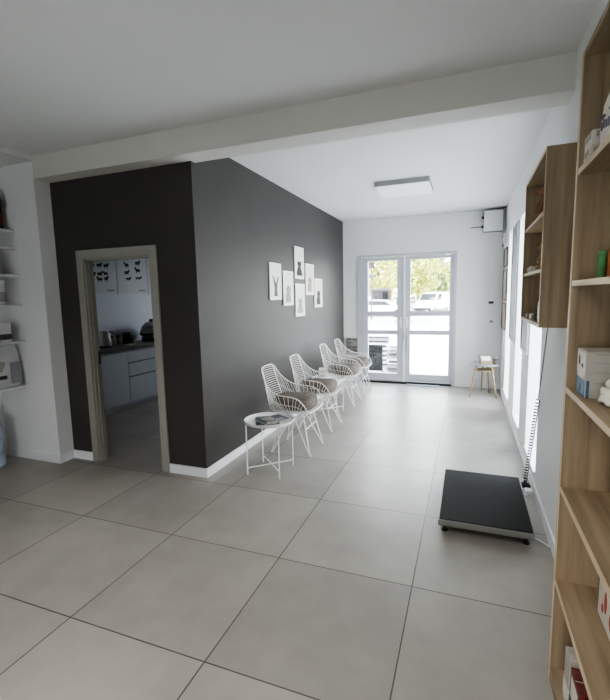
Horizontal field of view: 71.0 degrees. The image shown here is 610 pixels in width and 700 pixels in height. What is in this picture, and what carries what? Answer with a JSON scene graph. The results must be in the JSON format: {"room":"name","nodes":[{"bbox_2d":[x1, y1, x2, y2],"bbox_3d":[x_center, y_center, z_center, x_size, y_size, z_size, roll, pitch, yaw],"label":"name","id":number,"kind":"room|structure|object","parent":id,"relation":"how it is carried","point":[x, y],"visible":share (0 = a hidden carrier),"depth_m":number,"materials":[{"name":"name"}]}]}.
{"room":"veterinary clinic","nodes":[
{"label":"veterinary clinic","id":0,"kind":"room"},
{"bbox_2d":[0,392,7,454],"bbox_3d":[-4.285,0.028,1.608,0.150,2.911,5.936,2,8,21],"label":"wall","id":1,"kind":"structure","parent":0,"point":[2,420],"depth_m":4.45,"materials":[{"name":"white paint"}]},
{"bbox_2d":[0,228,14,233],"bbox_3d":[-3.564,-0.883,2.613,0.439,0.120,3.335,2,8,21],"label":"wall shelf","id":2,"kind":"object","parent":1,"relation":"attached to","point":[2,231],"visible":1,"depth_m":4.03,"materials":[{"name":"white laminate"}]},
{"bbox_2d":[0,200,3,228],"bbox_3d":[-2.964,-1.293,3.917,0.182,0.343,0.242,2,8,21],"label":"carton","id":3,"kind":"object","parent":2,"relation":"on","point":[1,216],"visible":0.79,"depth_m":4.00,"materials":[{"name":"red cardboard"}]},
{"bbox_2d":[0,246,15,250],"bbox_3d":[-3.561,-0.720,2.634,0.439,0.120,3.335,2,8,21],"label":"wall shelf","id":4,"kind":"object","parent":1,"relation":"attached to","point":[2,248],"visible":1,"depth_m":4.04,"materials":[{"name":"white laminate"}]},
{"bbox_2d":[0,274,18,277],"bbox_3d":[-3.555,-0.466,2.665,0.439,0.120,3.335,2,8,21],"label":"wall shelf","id":5,"kind":"object","parent":1,"relation":"attached to","point":[1,275],"visible":1,"depth_m":4.05,"materials":[{"name":"white laminate"}]},
{"bbox_2d":[0,304,21,306],"bbox_3d":[-3.550,-0.183,2.701,0.439,0.120,3.335,2,8,21],"label":"wall shelf","id":6,"kind":"object","parent":1,"relation":"attached to","point":[18,305],"visible":0.93,"depth_m":4.07,"materials":[{"name":"white laminate"}]},
{"bbox_2d":[0,280,6,304],"bbox_3d":[-2.894,-0.542,4.039,0.113,0.230,0.113,2,8,21],"label":"tub","id":7,"kind":"object","parent":6,"relation":"on","point":[3,299],"visible":1,"depth_m":4.02,"materials":[{"name":"white plastic"}]},
{"bbox_2d":[0,340,25,344],"bbox_3d":[-3.542,0.165,2.745,0.439,0.120,3.335,2,8,21],"label":"wall shelf","id":8,"kind":"object","parent":1,"relation":"attached to","point":[12,341],"visible":0.85,"depth_m":4.10,"materials":[{"name":"white laminate"}]},
{"bbox_2d":[0,323,11,342],"bbox_3d":[-2.896,-0.166,4.068,0.137,0.179,0.112,2,8,21],"label":"box","id":9,"kind":"object","parent":8,"relation":"on","point":[5,328],"visible":1,"depth_m":4.04,"materials":[{"name":"grey"}]},
{"bbox_2d":[0,383,29,391],"bbox_3d":[-3.533,0.598,2.799,0.439,0.120,3.335,2,8,21],"label":"wall shelf","id":10,"kind":"object","parent":1,"relation":"attached to","point":[22,385],"visible":0.45,"depth_m":4.14,"materials":[{"name":"white laminate"}]},
{"bbox_2d":[0,344,22,388],"bbox_3d":[-2.928,0.163,4.071,0.178,0.400,0.400,2,8,21],"label":"sack","id":11,"kind":"object","parent":10,"relation":"on","point":[10,366],"visible":0.99,"depth_m":4.11,"materials":[{"name":"paper"}]},
{"bbox_2d":[0,146,32,166],"bbox_3d":[-3.888,-1.383,1.267,0.765,0.045,5.936,2,8,21],"label":"trim","id":12,"kind":"structure","parent":1,"relation":"attached to","point":[8,156],"depth_m":3.81,"materials":[{"name":"paint"}]},
{"bbox_2d":[0,161,73,454],"bbox_3d":[-3.202,-0.350,4.433,1.655,2.911,0.162,2,8,21],"label":"wall","id":13,"kind":"structure","parent":0,"point":[37,416],"depth_m":4.15,"materials":[{"name":"white paint"}]},
{"bbox_2d":[7,447,206,477],"bbox_3d":[-2.008,1.083,4.161,2.352,0.085,0.174,2,8,21],"label":"baseboard","id":14,"kind":"structure","parent":13,"relation":"attached to","point":[55,458],"depth_m":4.29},
{"bbox_2d":[50,163,193,466],"bbox_3d":[-1.728,-0.327,4.003,1.527,2.911,0.080,2,8,21],"label":"wall","id":15,"kind":"structure","parent":0,"point":[138,207],"depth_m":3.84,"materials":[{"name":"grey paint"}]},
{"bbox_2d":[75,245,169,472],"bbox_3d":[-1.691,0.094,4.041,0.930,2.065,0.108,2,8,21],"label":"door frame","id":16,"kind":"structure","parent":15,"relation":"in","point":[85,259],"depth_m":4.05,"materials":[{"name":"grey wood"}]},
{"bbox_2d":[95,258,152,343],"bbox_3d":[-3.000,-0.673,6.970,0.120,2.911,4.765,2,8,21],"label":"wall","id":17,"kind":"structure","parent":0,"point":[119,314],"depth_m":6.94,"materials":[{"name":"paint"}]},
{"bbox_2d":[93,260,117,293],"bbox_3d":[-3.112,-1.308,6.448,0.006,0.935,0.671,2,8,21],"label":"poster","id":18,"kind":"object","parent":17,"relation":"attached to","point":[105,274],"visible":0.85,"depth_m":6.57,"materials":[{"name":"paper"}]},
{"bbox_2d":[116,258,148,294],"bbox_3d":[-2.868,-1.391,7.088,0.006,0.940,0.691,2,8,21],"label":"poster","id":19,"kind":"object","parent":17,"relation":"attached to","point":[132,278],"visible":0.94,"depth_m":7.09,"materials":[{"name":"paper"}]},
{"bbox_2d":[147,258,150,292],"bbox_3d":[-2.620,-1.478,7.734,0.006,0.940,0.666,2,8,21],"label":"poster","id":20,"kind":"object","parent":17,"relation":"attached to","point":[147,258],"visible":0.02,"depth_m":7.46,"materials":[{"name":"paper"}]},
{"bbox_2d":[178,158,343,467],"bbox_3d":[-0.159,-0.585,5.788,0.130,2.911,4.565,2,8,21],"label":"wall","id":21,"kind":"structure","parent":0,"point":[235,221],"depth_m":4.37,"materials":[{"name":"grey paint"}]},
{"bbox_2d":[268,262,281,299],"bbox_3d":[-0.350,-0.811,5.061,0.012,0.430,0.325,2,8,21],"label":"picture frame","id":22,"kind":"object","parent":21,"relation":"attached to","point":[275,285],"visible":1,"depth_m":5.04,"materials":[{"name":"paper"}]},
{"bbox_2d":[206,380,344,477],"bbox_3d":[-0.065,0.820,5.933,0.012,0.085,4.577,2,8,21],"label":"baseboard","id":23,"kind":"structure","parent":21,"relation":"attached to","point":[224,461],"depth_m":4.31,"materials":[{"name":"wood"}]},
{"bbox_2d":[282,271,293,305],"bbox_3d":[-0.213,-0.783,5.425,0.012,0.430,0.320,2,8,21],"label":"picture frame","id":24,"kind":"object","parent":21,"relation":"attached to","point":[287,276],"visible":1,"depth_m":5.41,"materials":[{"name":"paper"}]},
{"bbox_2d":[284,272,292,303],"bbox_3d":[-0.213,-0.783,5.425,0.008,0.398,0.288,2,8,21],"label":"print","id":25,"kind":"object","parent":24,"relation":"attached to","point":[288,276],"depth_m":5.42,"materials":[{"name":"white paper"}]},
{"bbox_2d":[294,246,303,278],"bbox_3d":[-0.080,-1.171,5.749,0.012,0.420,0.330,2,8,21],"label":"picture frame","id":26,"kind":"object","parent":21,"relation":"attached to","point":[298,251],"visible":1,"depth_m":5.73,"materials":[{"name":"paper"}]},
{"bbox_2d":[295,284,304,316],"bbox_3d":[-0.067,-0.680,5.818,0.012,0.436,0.335,2,8,21],"label":"picture frame","id":27,"kind":"object","parent":21,"relation":"attached to","point":[299,288],"visible":1,"depth_m":5.80,"materials":[{"name":"paper"}]},
{"bbox_2d":[305,263,313,294],"bbox_3d":[0.066,-1.014,6.146,0.012,0.436,0.340,2,8,21],"label":"picture frame","id":28,"kind":"object","parent":21,"relation":"attached to","point":[309,268],"visible":1,"depth_m":6.13,"materials":[{"name":"paper"}]},
{"bbox_2d":[314,278,322,307],"bbox_3d":[0.204,-0.870,6.519,0.012,0.430,0.355,2,8,21],"label":"picture frame","id":29,"kind":"object","parent":21,"relation":"attached to","point":[318,301],"visible":1,"depth_m":6.50,"materials":[{"name":"paper"}]},
{"bbox_2d":[315,280,321,305],"bbox_3d":[0.204,-0.870,6.519,0.008,0.398,0.323,2,8,21],"label":"print","id":30,"kind":"object","parent":29,"relation":"attached to","point":[318,283],"depth_m":6.51,"materials":[{"name":"beige paper"}]},
{"bbox_2d":[0,381,553,699],"bbox_3d":[-1.321,1.296,3.097,6.400,0.100,11.083,2,8,21],"label":"floor","id":31,"kind":"structure","parent":0,"point":[337,576],"depth_m":2.50,"materials":[{"name":"tile"}]},
{"bbox_2d":[0,423,6,467],"bbox_3d":[-3.085,0.861,4.143,0.270,0.575,0.270,2,8,21],"label":"water bottle","id":32,"kind":"object","parent":31,"relation":"on","point":[3,461],"visible":1,"depth_m":4.17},
{"bbox_2d":[101,350,130,415],"bbox_3d":[-2.997,0.472,6.040,0.598,0.870,0.756,2,8,21],"label":"base cabinet","id":33,"kind":"object","parent":31,"relation":"on","point":[115,373],"visible":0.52,"depth_m":6.04,"materials":[{"name":"laminate"}]},
{"bbox_2d":[100,340,153,354],"bbox_3d":[-2.690,-0.088,6.789,0.613,0.038,2.520,2,8,21],"label":"countertop","id":34,"kind":"structure","parent":33,"relation":"on","point":[139,343],"depth_m":6.35,"materials":[{"name":"grey stone"}]},
{"bbox_2d":[100,331,114,347],"bbox_3d":[-2.926,-0.162,6.274,0.197,0.245,0.181,4,9,37],"label":"kettle","id":35,"kind":"object","parent":34,"relation":"on","point":[105,339],"visible":0.98,"depth_m":6.22,"materials":[{"name":"silver metal"}]},
{"bbox_2d":[115,335,121,344],"bbox_3d":[-2.890,-0.157,6.619,0.084,0.148,0.083,2,8,21],"label":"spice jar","id":36,"kind":"object","parent":34,"relation":"on","point":[118,337],"visible":0.84,"depth_m":6.59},
{"bbox_2d":[122,332,132,343],"bbox_3d":[-2.829,-0.198,6.806,0.160,0.180,0.160,2,8,21],"label":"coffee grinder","id":37,"kind":"object","parent":34,"relation":"on","point":[127,339],"visible":1,"depth_m":6.75,"materials":[{"name":"black plastic"}]},
{"bbox_2d":[140,319,153,340],"bbox_3d":[-2.571,-0.343,7.195,0.412,0.360,0.412,2,8,21],"label":"coffee machine","id":38,"kind":"object","parent":34,"relation":"on","point":[147,333],"visible":0.59,"depth_m":7.04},
{"bbox_2d":[126,346,157,407],"bbox_3d":[-2.701,0.369,6.813,0.598,0.870,0.898,2,8,21],"label":"base cabinet","id":39,"kind":"object","parent":31,"relation":"on","point":[141,361],"visible":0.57,"depth_m":6.54,"materials":[{"name":"white laminate"}]},
{"bbox_2d":[244,412,294,478],"bbox_3d":[-0.321,0.871,3.942,0.462,0.491,0.462,2,8,21],"label":"tray table","id":40,"kind":"object","parent":31,"relation":"on","point":[249,420],"visible":0.85,"depth_m":3.91,"materials":[{"name":"white metal"}]},
{"bbox_2d":[255,416,279,425],"bbox_3d":[-0.345,0.646,3.906,0.212,0.008,0.282,-2,7,-8],"label":"magazine","id":41,"kind":"object","parent":40,"relation":"on","point":[257,422],"visible":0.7,"depth_m":3.80,"materials":[{"name":"white paper"}]},
{"bbox_2d":[254,414,289,424],"bbox_3d":[-0.302,0.635,3.921,0.262,0.008,0.192,-7,9,-37],"label":"magazine","id":42,"kind":"object","parent":41,"relation":"on","point":[263,420],"visible":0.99,"depth_m":3.92,"materials":[{"name":"white paper"}]},
{"bbox_2d":[260,416,285,420],"bbox_3d":[-0.294,0.630,3.926,0.177,0.001,0.160,-7,9,-37],"label":"print","id":43,"kind":"object","parent":42,"relation":"on","point":[280,418],"depth_m":3.93},
{"bbox_2d":[244,412,294,428],"bbox_3d":[-0.326,0.641,3.913,0.462,0.029,0.462,2,8,21],"label":"tray","id":44,"kind":"object","parent":40,"relation":"on","point":[249,420],"depth_m":3.91,"materials":[{"name":"white metal"}]},
{"bbox_2d":[261,364,323,456],"bbox_3d":[-0.142,0.600,4.509,0.591,0.879,0.564,2,8,21],"label":"armchair","id":45,"kind":"object","parent":31,"relation":"on","point":[293,402],"visible":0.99,"depth_m":4.38,"materials":[{"name":"white metal"}]},
{"bbox_2d":[273,391,317,410],"bbox_3d":[-0.096,0.529,4.483,0.421,0.128,0.394,2,8,21],"label":"seat cushion","id":46,"kind":"object","parent":45,"relation":"on","point":[309,400],"depth_m":4.34,"materials":[{"name":"grey fabric"}]},
{"bbox_2d":[290,354,341,431],"bbox_3d":[0.122,0.499,5.265,0.591,0.879,0.564,2,8,21],"label":"armchair","id":47,"kind":"object","parent":31,"relation":"on","point":[328,385],"visible":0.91,"depth_m":5.14,"materials":[{"name":"white metal"}]},
{"bbox_2d":[300,378,336,393],"bbox_3d":[0.168,0.429,5.239,0.421,0.128,0.394,2,8,21],"label":"seat cushion","id":48,"kind":"object","parent":47,"relation":"on","point":[331,384],"depth_m":5.10,"materials":[{"name":"grey fabric"}]},
{"bbox_2d":[312,374,345,415],"bbox_3d":[0.326,0.616,5.859,0.462,0.491,0.462,2,8,21],"label":"tray table","id":49,"kind":"object","parent":31,"relation":"on","point":[341,378],"visible":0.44,"depth_m":5.93,"materials":[{"name":"white metal"}]},
{"bbox_2d":[318,368,325,378],"bbox_3d":[0.240,0.320,5.898,0.109,0.134,0.141,-1,7,4],"label":"magazine stack","id":50,"kind":"object","parent":49,"relation":"on","point":[322,375],"visible":0.81,"depth_m":5.83,"materials":[{"name":"white paper"}]},
{"bbox_2d":[312,374,345,381],"bbox_3d":[0.321,0.387,5.831,0.462,0.029,0.462,2,8,21],"label":"tray","id":51,"kind":"object","parent":49,"relation":"on","point":[341,378],"depth_m":5.93,"materials":[{"name":"white metal"}]},
{"bbox_2d":[319,343,361,406],"bbox_3d":[0.523,0.349,6.395,0.591,0.879,0.564,2,8,21],"label":"armchair","id":52,"kind":"object","parent":31,"relation":"on","point":[349,370],"visible":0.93,"depth_m":6.24,"materials":[{"name":"white metal"}]},
{"bbox_2d":[328,363,357,374],"bbox_3d":[0.568,0.278,6.369,0.421,0.128,0.394,2,8,21],"label":"seat cushion","id":53,"kind":"object","parent":52,"relation":"on","point":[353,367],"depth_m":6.21,"materials":[{"name":"grey fabric"}]},
{"bbox_2d":[334,339,371,394],"bbox_3d":[0.788,0.256,7.090,0.591,0.879,0.564,2,8,21],"label":"armchair","id":54,"kind":"object","parent":31,"relation":"on","point":[363,362],"visible":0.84,"depth_m":6.96,"materials":[{"name":"white metal"}]},
{"bbox_2d":[342,356,368,366],"bbox_3d":[0.834,0.185,7.064,0.421,0.128,0.394,2,8,21],"label":"seat cushion","id":55,"kind":"object","parent":54,"relation":"on","point":[365,360],"depth_m":6.91,"materials":[{"name":"grey fabric"}]},
{"bbox_2d":[406,383,438,386],"bbox_3d":[2.053,0.619,7.468,0.560,0.012,0.145,2,8,21],"label":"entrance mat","id":56,"kind":"object","parent":31,"relation":"on","point":[407,384],"visible":1,"depth_m":7.44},
{"bbox_2d":[469,361,500,398],"bbox_3d":[2.801,0.454,6.685,0.452,0.509,0.536,2,8,21],"label":"side table","id":57,"kind":"object","parent":31,"relation":"on","point":[475,363],"visible":0.8,"depth_m":6.57,"materials":[{"name":"beige wood"}]},
{"bbox_2d":[474,368,494,371],"bbox_3d":[2.783,0.306,6.627,0.310,0.012,0.310,2,8,21],"label":"shelf","id":58,"kind":"object","parent":57,"relation":"attached to","point":[475,369],"depth_m":6.56,"materials":[{"name":"brown wood"}]},
{"bbox_2d":[478,355,492,364],"bbox_3d":[2.769,0.154,6.556,0.170,0.120,0.140,0,7,7],"label":"box","id":59,"kind":"object","parent":57,"relation":"on","point":[483,360],"visible":1,"depth_m":6.50,"materials":[{"name":"cardboard"}]},
{"bbox_2d":[493,357,498,364],"bbox_3d":[2.907,0.161,6.505,0.092,0.112,0.091,2,8,21],"label":"jar","id":60,"kind":"object","parent":57,"relation":"on","point":[495,359],"visible":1,"depth_m":6.47,"materials":[{"name":"grey"}]},
{"bbox_2d":[438,469,549,546],"bbox_3d":[1.356,1.130,3.142,0.670,0.108,0.875,2,8,21],"label":"scale","id":61,"kind":"object","parent":31,"relation":"on","point":[481,502],"visible":1,"depth_m":3.01,"materials":[{"name":"metal"}]},
{"bbox_2d":[522,487,532,497],"bbox_3d":[1.759,1.126,3.395,0.084,0.035,0.146,2,8,21],"label":"power adapter","id":62,"kind":"object","parent":31,"relation":"on","point":[528,491],"visible":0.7,"depth_m":3.37,"materials":[{"name":"white plastic"}]},
{"bbox_2d":[548,0,609,699],"bbox_3d":[0.832,0.265,0.875,0.248,2.410,1.546,2,8,21],"label":"bookcase","id":63,"kind":"object","parent":31,"relation":"on","point":[582,541],"visible":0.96,"depth_m":1.54,"materials":[{"name":"brown wood"}]},
{"bbox_2d":[563,646,579,699],"bbox_3d":[1.029,1.221,1.566,0.127,0.211,0.072,2,8,21],"label":"pack","id":64,"kind":"object","parent":63,"relation":"on","point":[570,656],"visible":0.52,"depth_m":1.57},
{"bbox_2d":[569,667,588,699],"bbox_3d":[0.994,1.244,1.472,0.123,0.191,0.127,2,8,21],"label":"pack","id":65,"kind":"object","parent":63,"relation":"on","point":[578,691],"visible":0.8,"depth_m":1.48},
{"bbox_2d":[583,146,598,162],"bbox_3d":[0.983,-0.652,1.432,0.069,0.043,0.086,2,8,21],"label":"box","id":66,"kind":"object","parent":63,"relation":"on","point":[592,149],"visible":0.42,"depth_m":1.41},
{"bbox_2d":[584,128,600,153],"bbox_3d":[0.984,-0.699,1.423,0.072,0.050,0.101,2,8,21],"label":"box","id":67,"kind":"object","parent":66,"relation":"on","point":[593,139],"visible":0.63,"depth_m":1.39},
{"bbox_2d":[576,347,609,398],"bbox_3d":[1.049,0.079,1.446,0.202,0.158,0.126,2,8,21],"label":"carton","id":68,"kind":"object","parent":63,"relation":"on","point":[593,364],"visible":1,"depth_m":1.42,"materials":[{"name":"grey"}]},
{"bbox_2d":[596,251,607,277],"bbox_3d":[1.045,-0.298,1.503,0.033,0.100,0.033,2,8,21],"label":"can","id":69,"kind":"object","parent":63,"relation":"on","point":[602,258],"visible":0.91,"depth_m":1.49,"materials":[{"name":"metal"}]},
{"bbox_2d":[597,379,609,406],"bbox_3d":[0.961,0.133,1.322,0.093,0.080,0.102,-1,7,4],"label":"toy","id":70,"kind":"object","parent":63,"relation":"on","point":[604,398],"visible":1,"depth_m":1.32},
{"bbox_2d":[598,580,609,640],"bbox_3d":[1.067,0.822,1.417,0.110,0.263,0.182,2,8,21],"label":"box","id":71,"kind":"object","parent":63,"relation":"on","point":[603,600],"visible":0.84,"depth_m":1.46,"materials":[{"name":"cardboard"}]},
{"bbox_2d":[600,92,609,143],"bbox_3d":[0.928,-0.715,1.233,0.104,0.220,0.200,2,8,21],"label":"bag","id":72,"kind":"object","parent":63,"relation":"on","point":[605,125],"visible":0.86,"depth_m":1.26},
{"bbox_2d":[607,249,609,276],"bbox_3d":[1.055,-0.287,1.393,0.089,0.104,0.150,2,8,21],"label":"carton","id":73,"kind":"object","parent":63,"relation":"on","point":[608,263],"visible":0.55,"depth_m":1.46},
{"bbox_2d":[0,0,599,221],"bbox_3d":[-1.331,-1.776,2.787,6.450,0.250,11.263,2,8,21],"label":"ceiling","id":74,"kind":"structure","parent":0,"point":[74,73],"depth_m":2.50,"materials":[{"name":"paint"}]},
{"bbox_2d":[32,51,576,182],"bbox_3d":[-0.323,-1.622,3.192,4.545,0.199,0.217,2,8,21],"label":"beam","id":75,"kind":"structure","parent":74,"relation":"attached to","point":[546,82],"depth_m":2.90,"materials":[{"name":"paint"}]},
{"bbox_2d":[374,176,432,197],"bbox_3d":[1.217,-1.977,5.205,0.622,0.060,0.621,2,8,21],"label":"ceiling lamp","id":76,"kind":"object","parent":74,"relation":"attached to","point":[415,185],"visible":1,"depth_m":5.05,"materials":[{"name":"plastic"}]},
{"bbox_2d":[343,208,506,383],"bbox_3d":[2.077,-0.846,7.495,3.129,2.911,0.250,2,8,21],"label":"wall","id":77,"kind":"structure","parent":0,"point":[480,255],"depth_m":7.15,"materials":[{"name":"white paint"}]},
{"bbox_2d":[346,338,357,354],"bbox_3d":[0.870,-0.065,7.896,0.220,0.312,0.055,2,8,21],"label":"rack","id":78,"kind":"object","parent":77,"relation":"attached to","point":[351,343],"visible":0.94,"depth_m":7.88,"materials":[{"name":"grey plastic"}]},
{"bbox_2d":[357,250,457,386],"bbox_3d":[1.759,-0.532,7.521,1.695,2.295,0.145,2,8,21],"label":"door","id":79,"kind":"structure","parent":77,"relation":"in","point":[403,313],"depth_m":7.53,"materials":[{"name":"white plastic"}]},
{"bbox_2d":[345,377,498,388],"bbox_3d":[1.990,0.570,7.577,2.655,0.085,0.012,2,8,21],"label":"baseboard","id":80,"kind":"structure","parent":77,"relation":"attached to","point":[456,384],"depth_m":7.26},
{"bbox_2d":[480,319,493,323],"bbox_3d":[3.002,-0.471,7.048,0.199,0.066,0.016,2,8,21],"label":"light switch","id":81,"kind":"object","parent":77,"relation":"attached to","point":[482,321],"visible":1,"depth_m":7.04,"materials":[{"name":"white plastic"}]},
{"bbox_2d":[471,209,503,232],"bbox_3d":[2.893,-2.043,6.803,0.480,0.325,0.159,2,8,21],"label":"control box","id":82,"kind":"object","parent":77,"relation":"attached to","point":[493,219],"visible":1,"depth_m":6.70,"materials":[{"name":"grey plastic"}]},
{"bbox_2d":[500,0,608,538],"bbox_3d":[2.307,-0.436,4.192,0.260,2.911,5.813,2,8,21],"label":"wall","id":83,"kind":"structure","parent":0,"point":[520,373],"depth_m":3.21,"materials":[{"name":"white paint"}]},
{"bbox_2d":[501,302,506,329],"bbox_3d":[3.076,-0.534,6.618,0.020,0.410,0.660,2,8,21],"label":"frame","id":84,"kind":"object","parent":83,"relation":"attached to","point":[503,311],"visible":1,"depth_m":6.57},
{"bbox_2d":[502,268,507,300],"bbox_3d":[3.063,-0.995,6.550,0.020,0.480,0.640,2,8,21],"label":"frame","id":85,"kind":"object","parent":83,"relation":"attached to","point":[505,271],"visible":1,"depth_m":6.48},
{"bbox_2d":[503,388,507,400],"bbox_3d":[2.931,-0.489,5.881,0.252,2.270,0.720,2,8,21],"label":"window","id":86,"kind":"structure","parent":83,"relation":"in","point":[505,390],"depth_m":6.12,"materials":[{"name":"white glass"}]},
{"bbox_2d":[503,246,508,267],"bbox_3d":[3.051,-1.400,6.490,0.020,0.280,0.580,2,8,21],"label":"frame","id":87,"kind":"object","parent":83,"relation":"attached to","point":[505,264],"visible":1,"depth_m":6.38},
{"bbox_2d":[509,220,519,342],"bbox_3d":[2.558,-0.818,5.230,0.020,1.400,0.630,2,8,21],"label":"window","id":88,"kind":"structure","parent":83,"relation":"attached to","point":[516,229],"depth_m":5.17,"materials":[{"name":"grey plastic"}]},
{"bbox_2d":[511,412,518,429],"bbox_3d":[2.452,-0.322,4.629,0.252,2.270,0.649,2,8,21],"label":"window","id":89,"kind":"structure","parent":83,"relation":"in","point":[515,415],"depth_m":4.85,"materials":[{"name":"white glass"}]},
{"bbox_2d":[520,319,529,354],"bbox_3d":[2.114,-0.673,4.067,0.020,1.380,0.525,2,8,21],"label":"notice board","id":90,"kind":"object","parent":83,"relation":"attached to","point":[525,326],"visible":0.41,"depth_m":4.08,"materials":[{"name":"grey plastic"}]},
{"bbox_2d":[499,384,554,557],"bbox_3d":[2.211,0.962,4.421,0.012,0.085,5.803,2,8,21],"label":"baseboard","id":91,"kind":"structure","parent":83,"relation":"attached to","point":[550,537],"depth_m":3.33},
{"bbox_2d":[523,445,535,473],"bbox_3d":[2.029,-0.174,3.522,0.252,2.270,0.651,2,8,21],"label":"window","id":92,"kind":"structure","parent":83,"relation":"in","point":[533,455],"depth_m":3.75,"materials":[{"name":"white glass"}]},
{"bbox_2d":[520,142,577,327],"bbox_3d":[1.380,-0.581,2.391,0.200,0.857,0.785,2,8,21],"label":"wall shelf","id":93,"kind":"object","parent":83,"relation":"attached to","point":[549,285],"visible":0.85,"depth_m":2.06,"materials":[{"name":"brown wood"}]},
{"bbox_2d":[521,328,548,487],"bbox_3d":[1.685,0.457,3.143,0.090,1.427,0.712,2,8,21],"label":"coiled cable","id":94,"kind":"object","parent":93,"relation":"hanging from","point":[524,483],"visible":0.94,"depth_m":3.29,"materials":[{"name":"black plastic"}]},
{"bbox_2d":[532,183,544,220],"bbox_3d":[1.318,-0.826,2.361,0.090,0.219,0.081,0,7,9],"label":"plush toy","id":95,"kind":"object","parent":93,"relation":"on","point":[539,208],"visible":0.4,"depth_m":2.35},
{"bbox_2d":[535,244,541,269],"bbox_3d":[1.292,-0.520,2.310,0.073,0.182,0.065,4,9,38],"label":"plush toy","id":96,"kind":"object","parent":93,"relation":"on","point":[540,246],"visible":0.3,"depth_m":2.31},
{"label":"outside","id":97,"kind":"structure","parent":0,"visible":0},
{"bbox_2d":[369,303,448,338],"bbox_3d":[8.899,-1.284,23.399,120.000,0.230,130.000,2,8,21],"label":"ground","id":98,"kind":"structure","parent":97,"point":[371,327],"depth_m":21.65,"materials":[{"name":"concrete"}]},
{"bbox_2d":[370,288,391,300],"bbox_3d":[6.320,-3.981,35.461,1.700,2.220,1.200,2,8,21],"label":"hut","id":99,"kind":"object","parent":98,"relation":"on","point":[381,293],"visible":0.52,"depth_m":34.88,"materials":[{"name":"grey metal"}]},
{"bbox_2d":[364,256,402,302],"bbox_3d":[6.735,-7.303,39.623,5.951,7.768,5.633,2,8,21],"label":"tree","id":100,"kind":"object","parent":98,"relation":"on","point":[389,278],"visible":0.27,"depth_m":38.12,"materials":[{"name":"green plant"}]},
{"bbox_2d":[369,300,410,316],"bbox_3d":[5.920,-3.209,32.912,4.188,1.336,1.680,2,8,21],"label":"car","id":101,"kind":"object","parent":98,"relation":"on","point":[377,305],"visible":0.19,"depth_m":32.09,"materials":[{"name":"white paint"}]},
{"bbox_2d":[396,296,419,310],"bbox_3d":[10.838,-4.557,42.180,3.660,1.500,0.060,2,8,21],"label":"metal fence","id":102,"kind":"object","parent":98,"relation":"on","point":[412,298],"visible":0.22,"depth_m":42.22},
{"bbox_2d":[395,255,443,301],"bbox_3d":[11.944,-8.509,45.148,5.268,8.565,5.287,2,8,21],"label":"tree","id":103,"kind":"object","parent":98,"relation":"on","point":[421,280],"visible":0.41,"depth_m":43.77,"materials":[{"name":"green plant"}]},
{"bbox_2d":[414,292,448,310],"bbox_3d":[11.229,-4.182,37.719,1.640,1.845,3.890,5,9,41],"label":"van","id":104,"kind":"object","parent":98,"relation":"on","point":[431,301],"visible":0.8,"depth_m":36.90,"materials":[{"name":"white paint"}]},
{"bbox_2d":[422,254,448,291],"bbox_3d":[16.580,-9.162,54.138,3.849,7.426,4.171,-2,7,-3],"label":"tree","id":105,"kind":"object","parent":98,"relation":"on","point":[443,287],"visible":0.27,"depth_m":52.86,"materials":[{"name":"green plant"}]},
{"bbox_2d":[442,261,449,291],"bbox_3d":[17.488,-8.341,47.890,3.701,7.317,3.945,-2,7,-10],"label":"tree","id":106,"kind":"object","parent":98,"relation":"on","point":[447,278],"visible":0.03,"depth_m":48.13,"materials":[{"name":"green plant"}]},
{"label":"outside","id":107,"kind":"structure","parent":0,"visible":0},
{"bbox_2d":[369,338,447,374],"bbox_3d":[3.337,0.144,11.643,10.000,0.100,8.087,2,8,21],"label":"path","id":108,"kind":"structure","parent":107,"point":[427,356],"depth_m":11.05,"materials":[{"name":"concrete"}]},
{"bbox_2d":[369,344,382,371],"bbox_3d":[1.514,0.164,9.077,0.320,0.584,0.279,2,8,21],"label":"board","id":109,"kind":"object","parent":108,"relation":"on","point":[375,351],"visible":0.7,"depth_m":8.95,"materials":[{"name":"stone"}]},
{"bbox_2d":[369,336,388,368],"bbox_3d":[1.601,0.049,9.482,0.500,0.700,0.280,2,8,21],"label":"crate","id":110,"kind":"object","parent":108,"relation":"on","point":[373,340],"visible":0.23,"depth_m":9.33,"materials":[{"name":"white paint"}]},
{"bbox_2d":[386,364,396,371],"bbox_3d":[1.895,0.378,9.012,0.379,0.149,0.305,2,8,21],"label":"sack","id":111,"kind":"object","parent":108,"relation":"on","point":[393,368],"visible":0.52,"depth_m":8.91,"materials":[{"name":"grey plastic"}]},
{"bbox_2d":[386,357,396,364],"bbox_3d":[1.907,0.228,8.987,0.381,0.148,0.305,1,8,18],"label":"sack","id":112,"kind":"object","parent":111,"relation":"on","point":[392,360],"visible":0.55,"depth_m":8.89,"materials":[{"name":"white paint"}]},
{"bbox_2d":[386,350,396,356],"bbox_3d":[1.889,0.077,8.973,0.382,0.149,0.304,1,7,15],"label":"sack","id":113,"kind":"object","parent":112,"relation":"on","point":[391,353],"visible":0.56,"depth_m":8.86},
{"bbox_2d":[387,343,396,349],"bbox_3d":[1.901,-0.074,8.949,0.381,0.150,0.305,0,7,12],"label":"sack","id":114,"kind":"object","parent":113,"relation":"on","point":[391,346],"visible":0.49,"depth_m":8.84,"materials":[{"name":"white paint"}]},
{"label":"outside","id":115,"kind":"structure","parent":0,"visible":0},
{"bbox_2d":[369,318,448,325],"bbox_3d":[9.782,-1.718,25.700,120.000,0.020,7.000,2,8,21],"label":"road","id":116,"kind":"structure","parent":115,"point":[375,321],"depth_m":26.27,"materials":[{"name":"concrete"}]},
{"bbox_2d":[369,262,375,319],"bbox_3d":[4.441,-4.254,28.402,0.634,4.600,0.250,2,8,21],"label":"road sign","id":117,"kind":"object","parent":116,"relation":"on","point":[371,264],"visible":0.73,"depth_m":28.27,"materials":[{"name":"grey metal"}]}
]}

